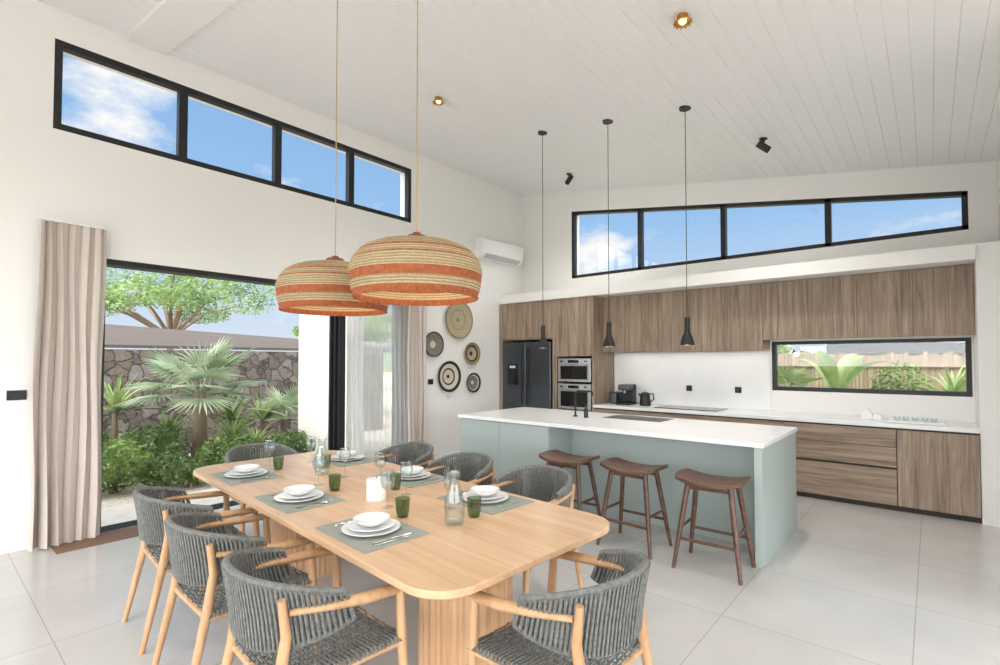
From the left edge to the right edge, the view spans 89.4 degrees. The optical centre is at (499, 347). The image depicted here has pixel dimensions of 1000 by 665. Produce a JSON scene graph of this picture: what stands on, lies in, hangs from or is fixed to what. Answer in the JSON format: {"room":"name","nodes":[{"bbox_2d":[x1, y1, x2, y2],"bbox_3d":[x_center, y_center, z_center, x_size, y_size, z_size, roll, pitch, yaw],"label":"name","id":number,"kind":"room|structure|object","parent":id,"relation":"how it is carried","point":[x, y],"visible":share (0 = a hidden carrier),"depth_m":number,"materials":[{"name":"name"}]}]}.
{"room":"dining room","nodes":[
{"label":"dining room","id":0,"kind":"room"},
{"bbox_2d":[0,0,521,539],"bbox_3d":[-3.147,-0.659,5.304,0.250,4.696,11.150,-1,-2,40],"label":"wall","id":1,"kind":"structure","parent":0,"point":[152,209],"depth_m":4.99,"materials":[{"name":"white paint"}]},
{"bbox_2d":[6,390,26,400],"bbox_3d":[-3.953,0.388,4.130,0.012,0.080,0.120,-1,-2,40],"label":"light switch","id":2,"kind":"object","parent":1,"relation":"attached to","point":[14,394],"visible":1,"depth_m":4.13,"materials":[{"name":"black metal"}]},
{"bbox_2d":[27,217,106,551],"bbox_3d":[-3.664,0.288,4.297,0.120,2.720,0.484,-1,-2,40],"label":"curtain","id":3,"kind":"object","parent":1,"relation":"hanging from","point":[72,259],"visible":1,"depth_m":4.29,"materials":[{"name":"beige fabric"}]},
{"bbox_2d":[100,259,345,531],"bbox_3d":[-2.546,0.473,5.939,0.180,2.505,3.500,-1,-2,40],"label":"frame","id":4,"kind":"object","parent":1,"relation":"attached to","point":[337,324],"visible":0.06,"depth_m":6.42,"materials":[{"name":"black metal"}]},
{"bbox_2d":[0,451,460,554],"bbox_3d":[-3.337,1.617,4.815,0.018,0.120,10.250,-1,-2,40],"label":"baseboard","id":5,"kind":"structure","parent":1,"relation":"attached to","point":[18,543],"depth_m":4.10,"materials":[{"name":"white"}]},
{"bbox_2d":[53,38,410,222],"bbox_3d":[-2.593,-2.240,5.862,0.080,0.785,3.925,-1,-2,40],"label":"frame","id":6,"kind":"object","parent":1,"relation":"attached to","point":[183,92],"visible":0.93,"depth_m":5.25,"materials":[{"name":"black metal"}]},
{"bbox_2d":[351,305,408,463],"bbox_3d":[-1.597,0.353,6.808,0.061,2.720,0.968,-1,-2,40],"label":"sheer curtain","id":7,"kind":"object","parent":1,"relation":"hanging from","point":[379,376],"visible":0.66,"depth_m":6.78,"materials":[{"name":"fabric"}]},
{"bbox_2d":[407,306,426,455],"bbox_3d":[-1.172,0.363,7.197,0.109,2.720,0.393,-1,-2,40],"label":"curtain","id":8,"kind":"object","parent":1,"relation":"hanging from","point":[417,315],"visible":0.72,"depth_m":7.19,"materials":[{"name":"beige fabric"}]},
{"bbox_2d":[426,332,443,356],"bbox_3d":[-0.998,-0.052,7.563,0.057,0.380,0.380,-1,-2,40],"label":"woven wall basket","id":9,"kind":"object","parent":1,"relation":"attached to","point":[434,341],"visible":0.96,"depth_m":7.58,"materials":[{"name":"beige wicker"}]},
{"bbox_2d":[438,361,460,391],"bbox_3d":[-0.790,0.444,7.794,0.057,0.480,0.480,-1,-2,40],"label":"woven wall basket","id":10,"kind":"object","parent":1,"relation":"attached to","point":[449,374],"visible":1,"depth_m":7.81,"materials":[{"name":"grey"}]},
{"bbox_2d":[445,304,472,338],"bbox_3d":[-0.654,-0.441,7.977,0.057,0.600,0.600,-1,-2,40],"label":"woven wall basket","id":11,"kind":"object","parent":1,"relation":"attached to","point":[459,318],"visible":0.95,"depth_m":8.00,"materials":[{"name":"wicker"}]},
{"bbox_2d":[465,342,480,364],"bbox_3d":[-0.459,0.094,8.191,0.057,0.360,0.360,-1,-2,40],"label":"woven wall basket","id":12,"kind":"object","parent":1,"relation":"attached to","point":[472,350],"visible":1,"depth_m":8.21,"materials":[{"name":"beige"}]},
{"bbox_2d":[467,373,480,391],"bbox_3d":[-0.440,0.565,8.201,0.057,0.320,0.320,-1,-2,40],"label":"woven wall basket","id":13,"kind":"object","parent":1,"relation":"attached to","point":[473,380],"visible":1,"depth_m":8.22,"materials":[{"name":"beige wicker"}]},
{"bbox_2d":[475,236,523,266],"bbox_3d":[0.001,-1.639,8.659,0.214,0.330,1.060,-1,-2,40],"label":"air conditioner","id":14,"kind":"object","parent":1,"relation":"attached to","point":[488,249],"visible":0.94,"depth_m":8.50,"materials":[{"name":"white plastic"}]},
{"bbox_2d":[0,461,999,664],"bbox_3d":[0.628,1.650,1.887,9.950,0.100,10.950,-1,-2,40],"label":"floor","id":15,"kind":"structure","parent":0,"point":[852,584],"depth_m":3.33,"materials":[{"name":"tile"}]},
{"bbox_2d":[49,525,138,553],"bbox_3d":[-3.442,1.661,4.443,0.340,0.012,0.750,-1,-2,40],"label":"threshold","id":16,"kind":"object","parent":15,"relation":"on","point":[114,535],"visible":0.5,"depth_m":4.35,"materials":[{"name":"brown wood"}]},
{"bbox_2d":[122,487,259,654],"bbox_3d":[-1.857,1.230,3.062,0.626,0.807,0.623,-1,-2,44],"label":"dining chair","id":17,"kind":"object","parent":15,"relation":"on","point":[151,509],"visible":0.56,"depth_m":2.84,"materials":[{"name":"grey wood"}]},
{"bbox_2d":[152,512,319,664],"bbox_3d":[-1.329,1.216,2.542,0.626,0.807,0.623,-1,-2,42],"label":"dining chair","id":18,"kind":"object","parent":15,"relation":"on","point":[188,539],"visible":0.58,"depth_m":2.32,"materials":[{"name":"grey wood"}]},
{"bbox_2d":[222,442,298,546],"bbox_3d":[-2.046,1.264,4.371,0.623,0.807,0.626,-1,-2,44],"label":"dining chair","id":19,"kind":"object","parent":15,"relation":"on","point":[266,449],"visible":0.2,"depth_m":4.56,"materials":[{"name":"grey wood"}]},
{"bbox_2d":[220,547,407,664],"bbox_3d":[-0.773,1.203,2.025,0.626,0.807,0.623,-1,-2,44],"label":"dining chair","id":20,"kind":"object","parent":15,"relation":"on","point":[247,593],"visible":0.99,"depth_m":1.87,"materials":[{"name":"grey fabric"}]},
{"bbox_2d":[193,450,609,664],"bbox_3d":[-0.859,1.258,3.135,2.980,0.750,1.180,-1,-2,44],"label":"dining table","id":21,"kind":"object","parent":15,"relation":"on","point":[466,551],"visible":0.78,"depth_m":2.37,"materials":[{"name":"brown wood"}]},
{"bbox_2d":[209,464,283,485],"bbox_3d":[-1.768,0.860,3.519,0.460,0.064,0.340,-1,-2,44],"label":"place setting","id":22,"kind":"object","parent":21,"relation":"on","point":[247,473],"visible":1,"depth_m":3.46,"materials":[{"name":"ceramic"}]},
{"bbox_2d":[233,464,259,472],"bbox_3d":[-1.768,0.846,3.520,0.170,0.036,0.170,-1,-2,44],"label":"bowl","id":23,"kind":"object","parent":22,"relation":"on","point":[247,468],"depth_m":3.53,"materials":[{"name":"white ceramic"}]},
{"bbox_2d":[254,484,345,513],"bbox_3d":[-1.161,0.844,2.924,0.460,0.064,0.340,-1,-2,44],"label":"place setting","id":24,"kind":"object","parent":21,"relation":"on","point":[295,498],"visible":1,"depth_m":2.87,"materials":[{"name":"grey fabric"}]},
{"bbox_2d":[284,484,314,495],"bbox_3d":[-1.161,0.830,2.924,0.170,0.036,0.170,-1,-2,44],"label":"bowl","id":25,"kind":"object","parent":24,"relation":"on","point":[295,490],"depth_m":2.94,"materials":[{"name":"white ceramic"}]},
{"bbox_2d":[313,450,379,466],"bbox_3d":[-1.242,0.875,4.082,0.460,0.064,0.340,-1,-2,44],"label":"place setting","id":26,"kind":"object","parent":21,"relation":"on","point":[344,458],"visible":1,"depth_m":4.04,"materials":[{"name":"ceramic"}]},
{"bbox_2d":[335,450,356,456],"bbox_3d":[-1.242,0.861,4.083,0.170,0.036,0.170,-1,-2,44],"label":"bowl","id":27,"kind":"object","parent":26,"relation":"on","point":[345,453],"depth_m":4.10,"materials":[{"name":"white ceramic"}]},
{"bbox_2d":[314,512,429,553],"bbox_3d":[-0.605,0.830,2.377,0.460,0.064,0.340,-1,-2,44],"label":"place setting","id":28,"kind":"object","parent":21,"relation":"on","point":[367,532],"visible":1,"depth_m":2.32,"materials":[{"name":"grey fabric"}]},
{"bbox_2d":[353,512,389,526],"bbox_3d":[-0.605,0.816,2.378,0.170,0.036,0.170,-1,-2,44],"label":"bowl","id":29,"kind":"object","parent":28,"relation":"on","point":[369,519],"depth_m":2.40,"materials":[{"name":"white ceramic"}]},
{"bbox_2d":[366,476,385,501],"bbox_3d":[-0.716,0.810,2.921,0.109,0.132,0.109,-1,-2,40],"label":"candle jar","id":30,"kind":"object","parent":21,"relation":"on","point":[376,485],"visible":1,"depth_m":2.88,"materials":[{"name":"wax"}]},
{"bbox_2d":[372,466,451,487],"bbox_3d":[-0.607,0.858,3.459,0.460,0.064,0.340,-1,-2,44],"label":"place setting","id":31,"kind":"object","parent":21,"relation":"on","point":[408,476],"visible":1,"depth_m":3.40,"materials":[{"name":"white ceramic"}]},
{"bbox_2d":[399,466,423,474],"bbox_3d":[-0.607,0.844,3.459,0.170,0.036,0.170,-1,-2,44],"label":"bowl","id":32,"kind":"object","parent":31,"relation":"on","point":[407,470],"depth_m":3.48,"materials":[{"name":"white ceramic"}]},
{"bbox_2d":[437,485,534,514],"bbox_3d":[-0.086,0.844,2.905,0.460,0.064,0.340,-1,-2,44],"label":"place setting","id":33,"kind":"object","parent":21,"relation":"on","point":[488,499],"visible":1,"depth_m":2.85,"materials":[{"name":"grey fabric"}]},
{"bbox_2d":[470,485,499,496],"bbox_3d":[-0.086,0.830,2.905,0.170,0.036,0.170,-1,-2,44],"label":"bowl","id":34,"kind":"object","parent":33,"relation":"on","point":[482,490],"depth_m":2.93,"materials":[{"name":"white ceramic"}]},
{"bbox_2d":[370,442,434,468],"bbox_3d":[-0.897,1.265,4.423,0.626,0.807,0.623,-1,-2,44],"label":"dining chair","id":35,"kind":"object","parent":15,"relation":"on","point":[407,455],"visible":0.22,"depth_m":4.67,"materials":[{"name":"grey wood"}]},
{"bbox_2d":[423,452,494,484],"bbox_3d":[-0.363,1.252,3.899,0.626,0.807,0.623,-1,-2,43],"label":"dining chair","id":36,"kind":"object","parent":15,"relation":"on","point":[466,471],"visible":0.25,"depth_m":4.13,"materials":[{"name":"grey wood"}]},
{"bbox_2d":[503,342,552,408],"bbox_3d":[0.610,0.844,8.548,1.000,1.860,0.679,-1,-2,40],"label":"refrigerator","id":37,"kind":"object","parent":15,"relation":"on","point":[527,368],"visible":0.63,"depth_m":8.30,"materials":[{"name":"grey metal"}]},
{"bbox_2d":[491,465,582,593],"bbox_3d":[0.173,1.238,3.372,0.623,0.807,0.626,1,-2,-44],"label":"dining chair","id":38,"kind":"object","parent":15,"relation":"on","point":[541,484],"visible":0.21,"depth_m":3.58,"materials":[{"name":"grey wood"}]},
{"bbox_2d":[499,296,613,411],"bbox_3d":[0.903,0.505,8.389,1.856,2.530,0.646,-1,-2,40],"label":"tall cabinet","id":39,"kind":"object","parent":15,"relation":"on","point":[574,326],"visible":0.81,"depth_m":7.93,"materials":[{"name":"brown wood"}]},
{"bbox_2d":[558,382,591,409],"bbox_3d":[1.275,0.753,7.920,0.590,0.390,0.554,-1,-2,40],"label":"built-in oven","id":40,"kind":"object","parent":39,"relation":"in","point":[566,391],"visible":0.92,"depth_m":7.75,"materials":[{"name":"silver metal"}]},
{"bbox_2d":[558,358,591,381],"bbox_3d":[1.275,0.348,7.930,0.590,0.360,0.554,-1,-2,40],"label":"microwave oven","id":41,"kind":"object","parent":39,"relation":"in","point":[569,369],"visible":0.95,"depth_m":7.73,"materials":[{"name":"silver metal"}]},
{"bbox_2d":[467,549,652,664],"bbox_3d":[0.271,1.202,1.986,0.623,0.807,0.626,-1,-2,41],"label":"dining chair","id":42,"kind":"object","parent":15,"relation":"on","point":[592,634],"visible":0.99,"depth_m":1.80,"materials":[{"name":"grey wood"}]},
{"bbox_2d":[539,450,600,515],"bbox_3d":[0.638,1.327,4.656,0.500,0.696,0.418,-1,-2,39],"label":"bar stool","id":43,"kind":"object","parent":15,"relation":"on","point":[558,458],"visible":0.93,"depth_m":4.62,"materials":[{"name":"brown wood"}]},
{"bbox_2d":[458,407,796,568],"bbox_3d":[1.147,1.222,5.289,3.235,0.933,1.260,-1,-2,40],"label":"kitchen island","id":44,"kind":"object","parent":15,"relation":"on","point":[513,438],"visible":0.73,"depth_m":4.70,"materials":[{"name":"teal paint"}]},
{"bbox_2d":[458,407,796,448],"bbox_3d":[1.147,0.776,5.301,3.235,0.035,1.260,-1,-2,40],"label":"island countertop","id":45,"kind":"structure","parent":44,"relation":"on","point":[715,432],"depth_m":4.80,"materials":[{"name":"white stone"}]},
{"bbox_2d":[571,390,592,416],"bbox_3d":[0.899,0.617,5.566,0.252,0.295,0.118,-1,-2,40],"label":"kitchen faucet","id":46,"kind":"object","parent":45,"relation":"on","point":[577,391],"visible":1,"depth_m":5.64,"materials":[{"name":"black metal"}]},
{"bbox_2d":[603,415,671,421],"bbox_3d":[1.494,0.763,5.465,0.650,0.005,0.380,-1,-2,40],"label":"sink","id":47,"kind":"object","parent":45,"relation":"in","point":[623,417],"depth_m":5.42,"materials":[{"name":"grey"}]},
{"bbox_2d":[596,457,672,558],"bbox_3d":[1.130,1.317,4.262,0.500,0.696,0.418,-1,-2,42],"label":"bar stool","id":48,"kind":"object","parent":15,"relation":"on","point":[617,466],"visible":0.98,"depth_m":4.23,"materials":[{"name":"brown wood"}]},
{"bbox_2d":[671,468,755,585],"bbox_3d":[1.606,1.305,3.803,0.500,0.696,0.418,-1,-2,39],"label":"bar stool","id":49,"kind":"object","parent":15,"relation":"on","point":[695,480],"visible":1,"depth_m":3.78,"materials":[{"name":"brown wood"}]},
{"bbox_2d":[593,403,981,522],"bbox_3d":[3.190,1.268,6.395,4.176,0.900,0.676,-1,-2,40],"label":"base cabinet","id":50,"kind":"object","parent":15,"relation":"on","point":[932,470],"visible":0.47,"depth_m":5.30,"materials":[{"name":"brown wood"}]},
{"bbox_2d":[593,403,979,433],"bbox_3d":[3.190,0.838,6.406,4.176,0.040,0.676,-1,-2,40],"label":"countertop","id":51,"kind":"structure","parent":50,"relation":"on","point":[965,427],"depth_m":5.89,"materials":[{"name":"white stone"}]},
{"bbox_2d":[610,391,622,403],"bbox_3d":[1.780,0.760,7.734,0.120,0.183,0.240,-1,-2,40],"label":"toaster","id":52,"kind":"object","parent":51,"relation":"on","point":[616,396],"visible":0.82,"depth_m":7.65,"materials":[{"name":"grey metal"}]},
{"bbox_2d":[616,384,636,404],"bbox_3d":[1.893,0.697,7.560,0.200,0.300,0.300,-1,-2,40],"label":"coffee machine","id":53,"kind":"object","parent":51,"relation":"on","point":[628,390],"visible":1,"depth_m":7.53,"materials":[{"name":"black metal"}]},
{"bbox_2d":[638,390,653,405],"bbox_3d":[2.126,0.732,7.346,0.180,0.220,0.181,0,-2,-5],"label":"kettle","id":54,"kind":"object","parent":51,"relation":"on","point":[645,400],"visible":1,"depth_m":7.30,"materials":[{"name":"black metal"}]},
{"bbox_2d":[654,405,727,411],"bbox_3d":[2.610,0.826,6.924,0.850,0.009,0.450,-1,-2,40],"label":"cooktop","id":55,"kind":"object","parent":51,"relation":"in","point":[663,406],"visible":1,"depth_m":6.82,"materials":[{"name":"black glass"}]},
{"bbox_2d":[886,418,945,425],"bbox_3d":[4.375,0.761,5.320,0.480,0.055,0.260,-1,-2,40],"label":"serving tray","id":56,"kind":"object","parent":51,"relation":"on","point":[911,421],"visible":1,"depth_m":5.30,"materials":[{"name":"white ceramic"}]},
{"bbox_2d":[37,0,999,195],"bbox_3d":[0.653,-2.321,1.904,10.500,1.828,11.450,-1,-2,40],"label":"ceiling","id":57,"kind":"structure","parent":0,"point":[832,86],"depth_m":4.46,"materials":[{"name":"white paint"}]},
{"bbox_2d":[125,0,238,54],"bbox_3d":[0.352,-2.246,1.626,9.900,1.614,0.320,-1,-2,40],"label":"ceiling beam","id":58,"kind":"structure","parent":57,"relation":"attached to","point":[171,22],"depth_m":4.30,"materials":[{"name":"white paint"}]},
{"bbox_2d":[275,0,388,315],"bbox_3d":[-1.054,-1.382,3.252,0.702,2.306,0.702,-1,-2,40],"label":"pendant lamp","id":59,"kind":"object","parent":57,"relation":"hanging from","point":[312,287],"visible":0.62,"depth_m":2.93,"materials":[{"name":"wicker"}]},
{"bbox_2d":[348,0,481,305],"bbox_3d":[-0.445,-1.341,2.718,0.702,2.166,0.702,-1,-2,40],"label":"pendant lamp","id":60,"kind":"object","parent":57,"relation":"hanging from","point":[416,268],"visible":1,"depth_m":2.42,"materials":[{"name":"wicker"}]},
{"bbox_2d":[432,96,443,105],"bbox_3d":[-0.646,-2.596,5.303,0.131,0.063,0.131,-1,-2,40],"label":"recessed light","id":61,"kind":"object","parent":57,"relation":"attached to","point":[438,100],"depth_m":5.29,"materials":[{"name":"metal"}]},
{"bbox_2d":[538,131,547,347],"bbox_3d":[0.502,-1.276,5.920,0.128,2.560,0.128,-1,-2,40],"label":"pendant light","id":62,"kind":"object","parent":57,"relation":"hanging from","point":[542,343],"visible":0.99,"depth_m":5.91,"materials":[{"name":"black metal"}]},
{"bbox_2d":[565,173,572,184],"bbox_3d":[1.030,-2.522,7.526,0.080,0.167,0.154,1,-2,-28],"label":"ceiling spotlight","id":63,"kind":"object","parent":57,"relation":"attached to","point":[570,176],"depth_m":7.50,"materials":[{"name":"metal"}]},
{"bbox_2d":[603,119,614,346],"bbox_3d":[1.152,-1.224,5.363,0.128,2.428,0.128,-1,-2,40],"label":"pendant light","id":64,"kind":"object","parent":57,"relation":"hanging from","point":[608,341],"visible":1,"depth_m":5.33,"materials":[{"name":"black metal"}]},
{"bbox_2d":[673,12,692,29],"bbox_3d":[1.245,-2.235,3.442,0.131,0.063,0.131,-1,-2,40],"label":"recessed light","id":65,"kind":"object","parent":57,"relation":"attached to","point":[683,20],"depth_m":3.43,"materials":[{"name":"metal"}]},
{"bbox_2d":[679,105,693,344],"bbox_3d":[1.779,-1.174,4.825,0.128,2.300,0.128,-1,-2,40],"label":"pendant light","id":66,"kind":"object","parent":57,"relation":"hanging from","point":[687,339],"visible":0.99,"depth_m":4.80,"materials":[{"name":"black metal"}]},
{"bbox_2d":[756,137,770,152],"bbox_3d":[2.802,-2.153,5.371,0.154,0.167,0.080,0,-2,2],"label":"ceiling spotlight","id":67,"kind":"object","parent":57,"relation":"attached to","point":[761,144],"depth_m":5.35,"materials":[{"name":"metal"}]},
{"bbox_2d":[522,161,998,422],"bbox_3d":[2.959,-0.583,7.255,6.500,4.646,0.250,-1,-2,40],"label":"wall","id":68,"kind":"structure","parent":0,"point":[546,266],"depth_m":6.35,"materials":[{"name":"white paint"}]},
{"bbox_2d":[614,351,770,410],"bbox_3d":[2.669,0.450,7.301,2.236,0.778,0.008,-1,-2,40],"label":"backsplash","id":69,"kind":"structure","parent":68,"relation":"attached to","point":[713,377],"depth_m":7.15,"materials":[{"name":"white stone"}]},
{"bbox_2d":[498,243,975,304],"bbox_3d":[2.486,-0.871,7.062,6.040,0.148,0.670,-1,-2,40],"label":"bulkhead","id":70,"kind":"object","parent":68,"relation":"attached to","point":[966,253],"visible":0.79,"depth_m":5.96,"materials":[{"name":"white paint"}]},
{"bbox_2d":[572,191,968,278],"bbox_3d":[3.134,-1.792,7.034,4.955,1.150,0.087,-1,-2,40],"label":"frame","id":71,"kind":"object","parent":68,"relation":"attached to","point":[827,202],"visible":0.88,"depth_m":6.67,"materials":[{"name":"black metal"}]},
{"bbox_2d":[603,264,974,351],"bbox_3d":[3.290,-0.385,6.557,4.178,0.848,0.366,-1,-2,40],"label":"upper cabinet","id":72,"kind":"object","parent":68,"relation":"attached to","point":[933,301],"visible":0.99,"depth_m":6.08,"materials":[{"name":"brown wood"}]},
{"bbox_2d":[772,337,972,396],"bbox_3d":[4.294,0.222,5.990,1.905,0.630,0.087,-1,-2,40],"label":"frame","id":73,"kind":"object","parent":68,"relation":"attached to","point":[968,348],"visible":1,"depth_m":5.83,"materials":[{"name":"black metal"}]},
{"bbox_2d":[973,241,999,526],"bbox_3d":[4.869,0.341,5.007,0.208,2.680,0.650,-1,-2,40],"label":"wall","id":74,"kind":"structure","parent":0,"point":[987,261],"depth_m":4.78,"materials":[{"name":"white paint"}]},
{"bbox_2d":[997,152,999,240],"bbox_3d":[4.280,-0.209,3.979,0.250,3.727,3.000,-1,-2,40],"label":"wall","id":75,"kind":"structure","parent":0,"point":[998,158],"depth_m":5.14,"materials":[{"name":"white paint"}]},
{"label":"outside","id":76,"kind":"structure","parent":0,"visible":0},
{"bbox_2d":[101,488,232,526],"bbox_3d":[0.800,1.494,-6.380,22.950,0.180,26.600,-1,-2,40],"label":"paving","id":77,"kind":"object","parent":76,"point":[126,512],"visible":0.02,"depth_m":5.30,"materials":[{"name":"stone"}]},
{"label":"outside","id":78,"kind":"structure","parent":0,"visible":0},
{"bbox_3d":[42.485,1.928,8.084,65.950,0.168,52.450,-1,-2,40],"label":"ground","id":79,"kind":"structure","parent":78,"visible":0},
{"bbox_2d":[777,362,822,386],"bbox_3d":[4.605,1.005,8.236,1.400,1.692,1.206,-1,-2,40],"label":"fan palm","id":80,"kind":"object","parent":79,"relation":"on","point":[797,379],"visible":0.27,"depth_m":8.15,"materials":[{"name":"green plant"}]},
{"bbox_2d":[792,350,881,388],"bbox_3d":[9.748,1.063,15.953,4.034,2.033,2.499,-1,-2,40],"label":"shrub","id":81,"kind":"object","parent":79,"relation":"on","point":[793,351],"visible":0.02,"depth_m":16.00,"materials":[{"name":"green plant"}]},
{"bbox_2d":[796,351,890,387],"bbox_3d":[5.125,0.944,7.557,0.947,1.775,1.063,0,-2,12],"label":"banana plant","id":82,"kind":"object","parent":79,"relation":"on","point":[841,374],"visible":0.63,"depth_m":7.58,"materials":[{"name":"green plant"}]},
{"bbox_2d":[777,351,965,390],"bbox_3d":[6.145,0.962,8.670,12.055,1.790,0.060,-1,-2,40],"label":"fence","id":83,"kind":"object","parent":79,"relation":"on","point":[930,364],"visible":0.09,"depth_m":8.42,"materials":[{"name":"beige wood"}]},
{"bbox_2d":[826,342,964,390],"bbox_3d":[16.672,0.920,17.962,7.800,2.400,5.600,-1,-2,40],"label":"fence","id":84,"kind":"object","parent":79,"relation":"on","point":[913,349],"visible":0.17,"depth_m":17.03,"materials":[{"name":"grey wood"}]},
{"bbox_2d":[869,359,933,390],"bbox_3d":[5.835,0.996,7.359,0.946,1.662,0.657,-1,-2,40],"label":"shrub","id":85,"kind":"object","parent":79,"relation":"on","point":[913,387],"visible":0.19,"depth_m":7.33,"materials":[{"name":"green plant"}]},
{"bbox_2d":[910,365,965,391],"bbox_3d":[5.934,1.010,6.584,1.029,1.586,1.207,-1,-2,40],"label":"dracaena plant","id":86,"kind":"object","parent":79,"relation":"on","point":[957,384],"visible":0.33,"depth_m":6.65,"materials":[{"name":"green plant"}]},
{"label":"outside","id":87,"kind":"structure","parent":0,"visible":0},
{"bbox_2d":[101,445,297,507],"bbox_3d":[-15.333,2.575,32.765,54.050,0.168,90.000,-1,-2,40],"label":"gravel","id":88,"kind":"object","parent":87,"point":[125,496],"visible":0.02,"depth_m":6.32,"materials":[{"name":"beige gravel"}]},
{"bbox_2d":[102,426,112,456],"bbox_3d":[-5.938,1.349,6.869,1.063,0.940,1.028,-1,-2,40],"label":"shrub","id":89,"kind":"object","parent":88,"relation":"on","point":[105,432],"visible":0.02,"depth_m":7.12,"materials":[{"name":"green plant"}]},
{"bbox_2d":[102,439,152,493],"bbox_3d":[-4.788,1.466,6.213,0.881,0.674,0.875,-1,-2,40],"label":"shrub","id":90,"kind":"object","parent":88,"relation":"on","point":[117,477],"visible":0.62,"depth_m":6.17,"materials":[{"name":"green plant"}]},
{"bbox_2d":[103,374,157,471],"bbox_3d":[-5.689,1.091,7.462,1.272,1.469,1.380,-1,-2,40],"label":"dracaena plant","id":91,"kind":"object","parent":88,"relation":"on","point":[115,397],"visible":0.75,"depth_m":7.44,"materials":[{"name":"green plant"}]},
{"bbox_2d":[107,425,191,479],"bbox_3d":[-4.890,1.452,7.033,1.025,0.744,1.039,-1,-2,40],"label":"shrub","id":92,"kind":"object","parent":88,"relation":"on","point":[139,439],"visible":0.49,"depth_m":6.97,"materials":[{"name":"green plant"}]},
{"bbox_2d":[131,410,192,465],"bbox_3d":[-5.161,1.371,7.752,1.158,0.924,1.111,-1,-2,40],"label":"dracaena plant","id":93,"kind":"object","parent":88,"relation":"on","point":[169,423],"visible":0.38,"depth_m":7.81,"materials":[{"name":"green plant"}]},
{"bbox_2d":[133,452,201,486],"bbox_3d":[-4.277,1.576,6.507,0.731,0.471,0.712,-1,-2,40],"label":"shrub","id":94,"kind":"object","parent":88,"relation":"on","point":[163,480],"visible":0.85,"depth_m":6.39,"materials":[{"name":"green plant"}]},
{"bbox_2d":[160,451,216,488],"bbox_3d":[-4.001,1.585,6.579,0.947,0.474,0.894,0,-2,-16],"label":"ornamental grass","id":95,"kind":"object","parent":88,"relation":"on","point":[193,483],"depth_m":6.54,"materials":[{"name":"green plant"}]},
{"bbox_2d":[109,336,268,466],"bbox_3d":[-4.642,0.806,7.648,1.903,2.058,2.098,0,-2,2],"label":"fan palm","id":96,"kind":"object","parent":88,"relation":"on","point":[215,364],"visible":1,"depth_m":7.35,"materials":[{"name":"green plant"}]},
{"bbox_2d":[105,268,275,349],"bbox_3d":[-11.029,-0.449,16.843,6.717,5.070,6.648,-1,-2,40],"label":"tree","id":97,"kind":"object","parent":88,"relation":"on","point":[115,296],"visible":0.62,"depth_m":16.25,"materials":[{"name":"green plant"}]},
{"bbox_2d":[103,349,298,461],"bbox_3d":[-7.301,0.907,7.135,0.400,1.820,13.400,-1,-2,40],"label":"stone wall","id":98,"kind":"structure","parent":88,"relation":"on","point":[280,369],"depth_m":8.94,"materials":[{"name":"grey stone"}]},
{"bbox_2d":[194,433,263,465],"bbox_3d":[-3.786,1.511,7.072,0.913,0.630,0.864,-1,-2,40],"label":"shrub","id":99,"kind":"object","parent":88,"relation":"on","point":[212,452],"visible":0.52,"depth_m":6.96,"materials":[{"name":"green plant"}]},
{"bbox_2d":[207,407,258,444],"bbox_3d":[-4.358,1.401,8.102,1.015,0.882,1.125,1,-2,-26],"label":"dracaena plant","id":100,"kind":"object","parent":88,"relation":"on","point":[225,427],"visible":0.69,"depth_m":8.15,"materials":[{"name":"green plant"}]},
{"bbox_2d":[208,388,268,443],"bbox_3d":[-4.542,1.253,8.645,1.286,1.207,1.076,0,-2,5],"label":"dracaena plant","id":101,"kind":"object","parent":88,"relation":"on","point":[230,413],"visible":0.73,"depth_m":8.55,"materials":[{"name":"green plant"}]},
{"bbox_2d":[229,421,285,451],"bbox_3d":[-3.725,1.458,7.748,0.764,0.752,0.999,-1,-2,40],"label":"dracaena plant","id":102,"kind":"object","parent":88,"relation":"on","point":[259,437],"visible":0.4,"depth_m":7.70,"materials":[{"name":"green plant"}]},
{"bbox_2d":[235,393,288,436],"bbox_3d":[-4.210,1.320,9.129,1.089,1.099,1.056,0,-2,-5],"label":"dracaena plant","id":103,"kind":"object","parent":88,"relation":"on","point":[263,415],"visible":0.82,"depth_m":9.03,"materials":[{"name":"green plant"}]},
{"bbox_2d":[245,382,297,445],"bbox_3d":[-3.908,1.244,9.447,1.362,1.286,1.520,0,-2,0],"label":"fan palm","id":104,"kind":"object","parent":88,"relation":"on","point":[291,400],"visible":0.65,"depth_m":9.29,"materials":[{"name":"green plant"}]},
{"bbox_2d":[264,429,315,456],"bbox_3d":[-3.286,1.548,7.821,0.827,0.594,0.836,-1,-2,40],"label":"shrub","id":105,"kind":"object","parent":88,"relation":"on","point":[295,437],"visible":0.56,"depth_m":7.76,"materials":[{"name":"green plant"}]},
{"bbox_2d":[292,324,298,337],"bbox_3d":[-8.394,0.158,27.409,5.128,4.415,5.170,1,-2,-29],"label":"tree","id":106,"kind":"object","parent":88,"relation":"on","point":[296,329],"visible":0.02,"depth_m":27.30,"materials":[{"name":"green plant"}]},
{"bbox_2d":[298,314,351,451],"bbox_3d":[-2.868,0.437,8.490,1.500,2.830,0.300,-1,-2,40],"label":"exterior wall","id":107,"kind":"structure","parent":88,"relation":"on","point":[313,381],"depth_m":8.45,"materials":[{"name":"white paint"}]},
{"bbox_2d":[777,345,793,353],"bbox_3d":[10.140,0.607,22.335,4.430,3.263,5.564,0,-2,1],"label":"tree","id":108,"kind":"object","parent":88,"relation":"on","point":[781,349],"visible":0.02,"depth_m":20.97,"materials":[{"name":"green plant"}]},
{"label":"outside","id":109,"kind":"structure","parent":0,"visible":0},
{"bbox_2d":[105,324,298,350],"bbox_3d":[-8.269,-0.428,11.351,3.700,0.950,14.500,-1,-2,40],"label":"roof","id":110,"kind":"object","parent":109,"point":[116,336],"visible":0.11,"depth_m":11.57,"materials":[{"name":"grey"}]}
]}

